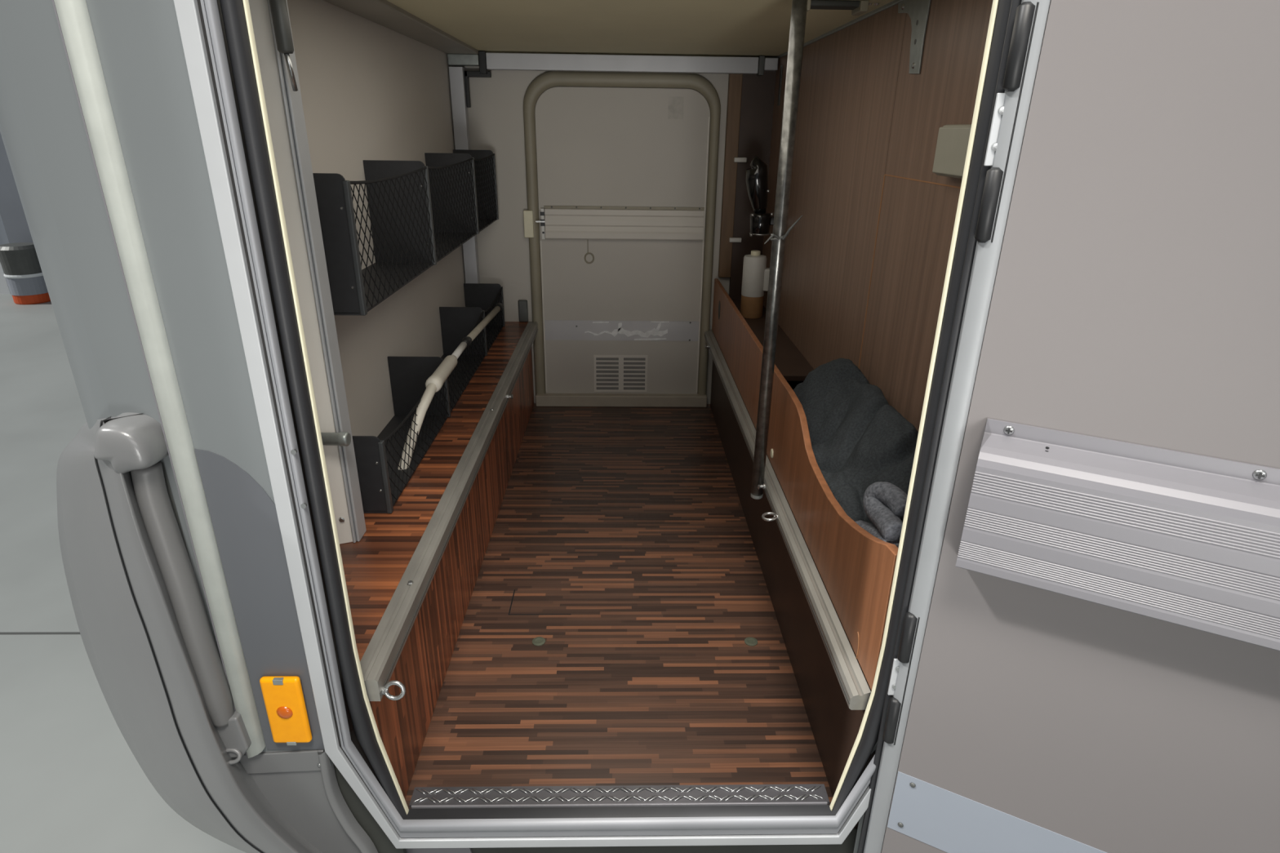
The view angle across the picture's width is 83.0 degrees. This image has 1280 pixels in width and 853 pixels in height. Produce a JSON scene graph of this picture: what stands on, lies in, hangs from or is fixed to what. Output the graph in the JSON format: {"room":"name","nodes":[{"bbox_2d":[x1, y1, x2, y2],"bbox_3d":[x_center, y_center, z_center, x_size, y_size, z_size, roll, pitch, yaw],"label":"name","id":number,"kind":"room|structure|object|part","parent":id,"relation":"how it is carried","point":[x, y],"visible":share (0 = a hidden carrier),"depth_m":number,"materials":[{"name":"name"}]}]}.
{"room":"vehicle garage","nodes":[
{"label":"vehicle garage","id":0,"kind":"room"},
{"bbox_2d":[0,0,332,765],"bbox_3d":[0.899,-0.743,1.920,3.316,2.360,2.422,0,22,-1],"label":"wall","id":1,"kind":"structure","parent":0,"point":[139,42],"depth_m":0.81,"materials":[{"name":"silver metal"}]},
{"bbox_2d":[52,0,266,758],"bbox_3d":[-0.559,-0.443,0.696,0.027,2.023,0.013,0,22,-1],"label":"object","id":2,"kind":"object","parent":1,"relation":"attached to","point":[73,17],"visible":1,"depth_m":0.83,"materials":[{"name":"beige plastic"}]},
{"bbox_2d":[56,412,354,852],"bbox_3d":[-0.673,0.315,1.363,0.425,0.988,0.750,0,22,-1],"label":"bumper cover","id":3,"kind":"object","parent":1,"relation":"attached to","point":[145,630],"visible":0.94,"depth_m":0.99,"materials":[{"name":"grey plastic"}]},
{"bbox_2d":[259,675,312,746],"bbox_3d":[-0.511,0.411,1.044,0.056,0.122,0.016,0,22,-1],"label":"marker","id":4,"kind":"object","parent":1,"relation":"attached to","point":[282,695],"visible":1,"depth_m":1.04,"materials":[{"name":"plastic"}]},
{"bbox_2d":[239,749,377,852],"bbox_3d":[-0.497,0.652,1.153,0.218,0.366,0.022,0,22,-1],"label":"panel","id":5,"kind":"object","parent":1,"relation":"attached to","point":[302,787],"visible":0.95,"depth_m":1.12,"materials":[{"name":"silver metal"}]},
{"bbox_2d":[333,763,406,852],"bbox_3d":[-0.429,0.645,1.174,0.095,0.363,0.010,0,22,-1],"label":"gap","id":6,"kind":"structure","parent":1,"relation":"attached to","point":[381,842],"depth_m":1.16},
{"bbox_2d":[405,848,472,852],"bbox_3d":[-0.351,0.727,1.228,0.160,0.134,0.010,0,22,-1],"label":"trim","id":7,"kind":"structure","parent":1,"relation":"attached to","point":[426,850],"depth_m":1.22,"materials":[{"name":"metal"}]},
{"bbox_2d":[173,0,1011,848],"bbox_3d":[-0.022,0.004,0.913,0.882,1.440,0.046,0,22,-1],"label":"door frame","id":8,"kind":"structure","parent":1,"relation":"attached to","point":[218,37],"depth_m":0.94,"materials":[{"name":"paint"}]},
{"bbox_2d":[471,827,857,852],"bbox_3d":[-0.014,0.779,1.263,0.880,0.220,0.012,0,22,-1],"label":"underbody","id":9,"kind":"structure","parent":1,"relation":"attached to","point":[847,846],"depth_m":1.23,"materials":[{"name":"grey metal"}]},
{"bbox_2d":[732,299,813,381],"bbox_3d":[0.428,-0.337,2.610,0.179,0.018,1.025,0,22,-1],"label":"shelf","id":10,"kind":"object","parent":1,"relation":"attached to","point":[792,364],"visible":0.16,"depth_m":2.34,"materials":[{"name":"brown wood"}]},
{"bbox_2d":[740,249,769,318],"bbox_3d":[0.448,-0.543,2.760,0.118,0.249,0.087,0,22,-1],"label":"canister","id":11,"kind":"object","parent":10,"relation":"on","point":[755,277],"visible":0.91,"depth_m":2.73,"materials":[{"name":"white plastic"}]},
{"bbox_3d":[0.483,-0.558,2.744,0.048,0.080,0.047,0,22,-1],"label":"spout","id":12,"kind":"part","parent":11,"relation":"part of","materials":[{"name":"white plastic"}]},
{"bbox_2d":[853,0,1279,852],"bbox_3d":[0.738,0.101,0.702,0.882,1.640,0.091,12,25,26],"label":"door","id":13,"kind":"structure","parent":1,"relation":"in","point":[1093,580],"depth_m":0.80,"materials":[{"name":"metal"}]},
{"bbox_3d":[0.367,0.359,1.036,0.017,0.064,0.004,0,22,-1],"label":"hinge plate","id":14,"kind":"part","parent":13,"relation":"part of","materials":[{"name":"paint"}]},
{"bbox_3d":[0.369,0.358,1.036,0.020,0.230,0.030,0,22,-1],"label":"door hinge","id":15,"kind":"part","parent":13,"relation":"part of","materials":[{"name":"black metal"}]},
{"bbox_3d":[0.377,-0.312,0.761,0.017,0.071,0.004,0,22,-1],"label":"hinge plate","id":16,"kind":"part","parent":13,"relation":"part of","materials":[{"name":"paint"}]},
{"bbox_3d":[0.379,-0.313,0.761,0.020,0.231,0.030,0,22,-1],"label":"door hinge","id":17,"kind":"part","parent":13,"relation":"part of","materials":[{"name":"metal"}]},
{"bbox_2d":[287,0,465,436],"bbox_3d":[-0.715,-0.514,1.941,0.030,1.360,2.240,0,22,-1],"label":"wall","id":18,"kind":"structure","parent":0,"point":[370,90],"depth_m":1.90,"materials":[{"name":"white paint"}]},
{"bbox_2d":[312,149,498,315],"bbox_3d":[-0.623,-0.640,2.091,0.158,0.259,1.615,0,22,-1],"label":"storage rack","id":19,"kind":"object","parent":18,"relation":"attached to","point":[420,214],"visible":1,"depth_m":1.84,"materials":[{"name":"metal"}]},
{"bbox_3d":[-0.533,-0.330,1.355,0.010,0.247,0.015,0,22,-1],"label":"corner trim","id":20,"kind":"part","parent":19,"relation":"part of","materials":[{"name":"grey metal"}]},
{"bbox_3d":[-0.544,-0.545,1.877,0.010,0.247,0.015,0,22,-1],"label":"corner trim","id":21,"kind":"part","parent":19,"relation":"part of","materials":[{"name":"grey metal"}]},
{"bbox_3d":[-0.557,-0.776,2.442,0.010,0.247,0.015,0,22,-1],"label":"corner trim","id":22,"kind":"part","parent":19,"relation":"part of","materials":[{"name":"grey metal"}]},
{"bbox_3d":[-0.566,-0.938,2.834,0.010,0.247,0.015,0,22,-1],"label":"corner trim","id":23,"kind":"part","parent":19,"relation":"part of","materials":[{"name":"grey metal"}]},
{"bbox_2d":[324,0,903,58],"bbox_3d":[-0.066,-1.014,1.756,1.255,0.042,2.120,0,22,-1],"label":"ceiling","id":24,"kind":"structure","parent":0,"point":[706,28],"depth_m":1.94,"materials":[{"name":"paint"}]},
{"bbox_2d":[806,0,879,15],"bbox_3d":[0.433,-0.909,1.570,0.177,0.022,0.067,0,22,-1],"label":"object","id":25,"kind":"structure","parent":24,"relation":"attached to","point":[858,7],"depth_m":1.55,"materials":[{"name":"metal"}]},
{"bbox_3d":[0.354,-0.909,1.568,0.018,0.022,0.067,0,22,-1],"label":"post","id":26,"kind":"part","parent":25,"relation":"part of","materials":[{"name":"grey metal"}]},
{"bbox_3d":[0.418,-0.914,1.569,0.135,0.012,0.050,0,22,-1],"label":"plate","id":27,"kind":"part","parent":25,"relation":"part of","materials":[{"name":"black metal"}]},
{"bbox_3d":[0.478,-0.909,1.571,0.018,0.022,0.067,0,22,-1],"label":"post","id":28,"kind":"part","parent":25,"relation":"part of","materials":[{"name":"beige plastic"}]},
{"bbox_2d":[404,403,832,808],"bbox_3d":[0.018,0.322,2.298,1.050,0.041,2.245,0,22,-1],"label":"floor","id":29,"kind":"structure","parent":0,"point":[620,540],"depth_m":1.79,"materials":[{"name":"brown wood"}]},
{"bbox_2d":[339,321,534,799],"bbox_3d":[-0.580,0.139,2.175,0.256,0.376,2.206,0,22,-1],"label":"bench","id":30,"kind":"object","parent":29,"relation":"on","point":[374,566],"depth_m":1.60,"materials":[{"name":"brown wood"}]},
{"bbox_2d":[248,0,366,544],"bbox_3d":[-0.591,-0.243,1.262,0.108,1.024,0.082,0,22,-1],"label":"bed post","id":31,"kind":"object","parent":30,"relation":"on","point":[284,105],"visible":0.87,"depth_m":1.25,"materials":[{"name":"metal"}]},
{"bbox_2d":[268,0,297,91],"bbox_3d":[-0.536,-0.613,1.083,0.026,0.201,0.037,0,22,-1],"label":"gas strut","id":32,"kind":"object","parent":31,"relation":"attached to","point":[278,8],"visible":1,"depth_m":1.08,"materials":[{"name":"grey metal"}]},
{"bbox_3d":[-0.537,-0.546,1.115,0.008,0.053,0.030,-4,23,-11],"label":"piston rod","id":33,"kind":"part","parent":32,"relation":"part of","materials":[{"name":"metal"}]},
{"bbox_2d":[351,283,505,513],"bbox_3d":[-0.630,-0.202,2.270,0.158,0.179,1.615,0,22,-1],"label":"storage rack","id":34,"kind":"object","parent":30,"relation":"on","point":[381,483],"visible":0.73,"depth_m":2.04,"materials":[{"name":"metal"}]},
{"bbox_3d":[-0.539,0.108,1.535,0.010,0.167,0.015,0,22,-1],"label":"corner trim","id":35,"kind":"part","parent":34,"relation":"part of","materials":[{"name":"black metal"}]},
{"bbox_3d":[-0.551,-0.106,2.057,0.010,0.167,0.015,0,22,-1],"label":"corner trim","id":36,"kind":"part","parent":34,"relation":"part of","materials":[{"name":"black metal"}]},
{"bbox_2d":[397,302,503,470],"bbox_3d":[-0.545,-0.167,2.274,0.079,0.241,1.317,1,22,1],"label":"tube","id":37,"kind":"object","parent":34,"relation":"on","point":[434,383],"visible":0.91,"depth_m":1.87,"materials":[{"name":"white plastic"}]},
{"bbox_3d":[-0.546,-0.362,2.535,0.022,0.057,0.620,0,22,-1],"label":"beige rod","id":38,"kind":"part","parent":37,"relation":"part of","materials":[{"name":"beige plastic"}]},
{"bbox_3d":[-0.553,-0.466,2.834,0.030,0.034,0.054,0,22,-1],"label":"rod","id":39,"kind":"part","parent":37,"relation":"part of","materials":[{"name":"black plastic"}]},
{"bbox_3d":[-0.563,-0.338,2.621,0.010,0.167,0.015,0,22,-1],"label":"corner trim","id":40,"kind":"part","parent":34,"relation":"part of","materials":[{"name":"black metal"}]},
{"bbox_3d":[-0.572,-0.499,3.014,0.010,0.167,0.015,0,22,-1],"label":"corner trim","id":41,"kind":"part","parent":34,"relation":"part of","materials":[{"name":"grey metal"}]},
{"bbox_2d":[360,321,537,701],"bbox_3d":[-0.436,-0.017,2.104,0.040,0.043,2.187,0,22,-1],"label":"rail","id":42,"kind":"object","parent":30,"relation":"attached to","point":[379,661],"visible":0.96,"depth_m":1.45,"materials":[{"name":"metal"}]},
{"bbox_2d":[381,680,405,700],"bbox_3d":[-0.377,0.406,1.112,0.035,0.032,0.013,0,22,-1],"label":"lashing eye","id":43,"kind":"object","parent":42,"relation":"attached to","point":[384,690],"visible":1,"depth_m":1.11,"materials":[{"name":"silver metal"}]},
{"bbox_2d":[506,394,513,399],"bbox_3d":[-0.413,-0.095,2.304,0.018,0.016,0.016,0,22,-1],"label":"stud","id":44,"kind":"object","parent":42,"relation":"attached to","point":[508,396],"visible":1,"depth_m":2.30,"materials":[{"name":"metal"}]},
{"bbox_2d":[447,50,777,283],"bbox_3d":[-0.104,-0.909,2.890,1.224,1.034,0.050,0,22,-1],"label":"support","id":45,"kind":"object","parent":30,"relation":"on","point":[459,77],"visible":0.91,"depth_m":2.69,"materials":[{"name":"metal"}]},
{"bbox_2d":[532,636,545,646],"bbox_3d":[-0.245,0.520,1.751,0.032,0.003,0.032,0,22,-1],"label":"plug","id":46,"kind":"object","parent":29,"relation":"on","point":[539,641],"visible":1,"depth_m":1.75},
{"bbox_2d":[408,784,829,808],"bbox_3d":[-0.033,0.673,1.247,0.704,0.107,0.040,0,22,-1],"label":"plate","id":47,"kind":"object","parent":29,"relation":"on","point":[732,794],"visible":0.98,"depth_m":1.23,"materials":[{"name":"metal"}]},
{"bbox_2d":[744,636,757,646],"bbox_3d":[0.270,0.523,1.760,0.032,0.003,0.032,0,22,-1],"label":"plug","id":48,"kind":"object","parent":29,"relation":"on","point":[752,642],"visible":1,"depth_m":1.76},
{"bbox_2d":[710,278,897,828],"bbox_3d":[0.344,0.044,2.144,0.028,0.599,2.182,0,22,-1],"label":"board","id":49,"kind":"object","parent":29,"relation":"on","point":[855,568],"visible":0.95,"depth_m":1.53,"materials":[{"name":"brown wood"}]},
{"bbox_2d":[704,329,871,710],"bbox_3d":[0.317,0.010,2.132,0.031,0.035,2.187,0,22,-1],"label":"rail","id":50,"kind":"object","parent":49,"relation":"attached to","point":[855,690],"visible":1,"depth_m":1.44,"materials":[{"name":"metal"}]},
{"bbox_2d":[757,483,764,489],"bbox_3d":[0.301,0.149,1.798,0.018,0.016,0.016,0,22,-1],"label":"stud","id":51,"kind":"object","parent":50,"relation":"attached to","point":[762,486],"visible":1,"depth_m":1.79,"materials":[{"name":"metal"}]},
{"bbox_2d":[761,511,777,521],"bbox_3d":[0.295,0.205,1.649,0.036,0.013,0.036,0,22,-1],"label":"lashing eye","id":52,"kind":"object","parent":50,"relation":"attached to","point":[775,515],"visible":1,"depth_m":1.64,"materials":[{"name":"silver metal"}]},
{"bbox_2d":[751,0,808,499],"bbox_3d":[0.304,-0.333,1.604,0.076,1.115,0.050,0,22,-1],"label":"steel pole","id":53,"kind":"object","parent":50,"relation":"on","point":[798,12],"visible":1,"depth_m":1.56,"materials":[{"name":"grey metal"}]},
{"bbox_2d":[786,381,795,390],"bbox_3d":[0.438,-0.004,2.144,0.179,0.012,2.140,0,22,-1],"label":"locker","id":54,"kind":"object","parent":49,"relation":"attached to","point":[788,382],"visible":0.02,"depth_m":2.47,"materials":[{"name":"black"}]},
{"bbox_2d":[793,357,918,524],"bbox_3d":[0.450,0.058,1.626,0.176,0.339,1.055,0,22,-1],"label":"blanket","id":55,"kind":"object","parent":54,"relation":"on","point":[859,440],"visible":0.35,"depth_m":1.49,"materials":[{"name":"grey fabric"}]},
{"bbox_2d":[855,481,907,548],"bbox_3d":[0.410,0.169,1.203,0.070,0.133,0.169,0,22,-1],"label":"fleece sleeve","id":56,"kind":"object","parent":55,"relation":"on","point":[884,504],"visible":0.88,"depth_m":1.18,"materials":[{"name":"grey fabric"}]},
{"bbox_2d":[462,52,776,404],"bbox_3d":[-0.097,-0.808,2.995,1.315,1.600,0.052,0,22,-1],"label":"wall","id":57,"kind":"structure","parent":0,"point":[495,113],"depth_m":2.89,"materials":[{"name":"grey paint"}]},
{"bbox_2d":[518,299,528,321],"bbox_3d":[-0.500,-0.495,3.103,0.040,0.096,0.012,0,22,-1],"label":"wall plate","id":58,"kind":"object","parent":57,"relation":"attached to","point":[522,304],"visible":1,"depth_m":3.10,"materials":[{"name":"grey metal"}]},
{"bbox_2d":[523,71,720,407],"bbox_3d":[-0.083,-0.721,3.003,0.782,1.352,0.045,0,22,-1],"label":"door","id":59,"kind":"structure","parent":57,"relation":"in","point":[622,184],"depth_m":2.96,"materials":[{"name":"beige laminate"}]},
{"bbox_3d":[-0.395,-0.827,2.951,0.013,0.120,0.022,0,22,-1],"label":"latch plate","id":60,"kind":"part","parent":59,"relation":"part of","materials":[{"name":"silver metal"}]},
{"bbox_2d":[593,355,647,391],"bbox_3d":[-0.086,-0.234,3.214,0.238,0.172,0.004,0,22,-1],"label":"vent grille","id":61,"kind":"object","parent":59,"relation":"attached to","point":[611,373],"depth_m":3.21,"materials":[{"name":"beige plastic"}]},
{"bbox_2d":[718,73,746,277],"bbox_3d":[0.378,-0.996,2.901,0.085,0.790,0.041,0,22,-1],"label":"strip","id":62,"kind":"object","parent":57,"relation":"attached to","point":[735,80],"visible":0.87,"depth_m":2.89,"materials":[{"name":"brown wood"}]},
{"bbox_2d":[762,0,992,431],"bbox_3d":[0.548,-0.389,1.996,0.031,1.600,2.245,0,22,-1],"label":"wall","id":63,"kind":"structure","parent":0,"point":[866,257],"depth_m":1.66,"materials":[{"name":"brown wood"}]},
{"bbox_2d":[745,155,773,236],"bbox_3d":[0.449,-0.840,2.639,0.140,0.281,0.082,0,22,-1],"label":"fitting","id":64,"kind":"object","parent":63,"relation":"attached to","point":[756,176],"visible":0.95,"depth_m":2.62,"materials":[{"name":"black plastic"}]},
{"bbox_3d":[0.423,-0.878,2.623,0.088,0.199,0.082,0,22,-1],"label":"handle","id":65,"kind":"part","parent":64,"relation":"part of","materials":[{"name":"black plastic"}]},
{"bbox_3d":[0.488,-0.761,2.675,0.060,0.030,0.025,0,22,-1],"label":"wall arm","id":66,"kind":"part","parent":64,"relation":"part of","materials":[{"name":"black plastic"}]},
{"bbox_2d":[777,65,782,105],"bbox_3d":[0.518,-1.261,2.678,0.004,0.135,0.030,0,22,-1],"label":"strip","id":67,"kind":"object","parent":63,"relation":"attached to","point":[781,66],"visible":1,"depth_m":2.67,"materials":[{"name":"grey metal"}]},
{"bbox_3d":[0.540,-0.547,2.379,0.030,1.600,1.417,0,22,-1],"label":"wood panel","id":68,"kind":"part","parent":63,"relation":"part of","materials":[{"name":"brown laminate"}]},
{"bbox_2d":[897,0,931,74],"bbox_3d":[0.544,-0.790,1.467,0.007,0.146,0.179,0,22,-1],"label":"bracket","id":69,"kind":"object","parent":63,"relation":"attached to","point":[917,11],"visible":1,"depth_m":1.42,"materials":[{"name":"metal"}]},
{"bbox_3d":[0.563,-0.120,1.340,0.030,1.600,0.826,0,22,-1],"label":"wood panel","id":70,"kind":"part","parent":63,"relation":"part of","materials":[{"name":"brown laminate"}]},
{"bbox_2d":[932,124,971,178],"bbox_3d":[0.536,-0.458,1.204,0.034,0.083,0.152,0,22,-1],"label":"box","id":71,"kind":"object","parent":63,"relation":"attached to","point":[953,140],"visible":0.56,"depth_m":1.21,"materials":[{"name":"grey plastic"}]},
{"label":"outside","id":72,"kind":"structure","parent":0,"visible":0},
{"bbox_2d":[0,293,245,852],"bbox_3d":[0.002,1.963,-0.437,28.000,0.002,17.700,0,22,-1],"label":"ground","id":73,"kind":"structure","parent":72,"point":[71,781],"depth_m":2.33,"materials":[{"name":"concrete"}]},
{"bbox_2d":[0,242,50,304],"bbox_3d":[-5.987,-1.494,7.058,0.340,0.550,0.340,0,22,-1],"label":"drum","id":74,"kind":"object","parent":73,"relation":"on","point":[20,262],"visible":0.84,"depth_m":6.95,"materials":[{"name":"grey metal"}]},
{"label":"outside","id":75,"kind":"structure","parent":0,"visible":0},
{"bbox_2d":[0,214,8,244],"bbox_3d":[-4.142,-4.189,6.512,20.000,6.000,0.200,0,22,-1],"label":"wall","id":76,"kind":"structure","parent":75,"point":[3,237],"depth_m":7.28,"materials":[{"name":"paint"}]},
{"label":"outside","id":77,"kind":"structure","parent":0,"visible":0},
{"bbox_2d":[0,262,10,293],"bbox_3d":[-7.788,-4.155,6.302,2.700,6.000,0.058,0,22,-1],"label":"panel","id":78,"kind":"object","parent":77,"point":[4,288],"visible":0.5,"depth_m":7.41,"materials":[{"name":"grey"}]},
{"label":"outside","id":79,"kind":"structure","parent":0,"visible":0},
{"bbox_2d":[0,132,33,243],"bbox_3d":[-5.772,-4.128,6.305,0.870,6.000,0.158,0,22,-1],"label":"column","id":80,"kind":"structure","parent":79,"point":[11,211],"depth_m":7.03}
]}

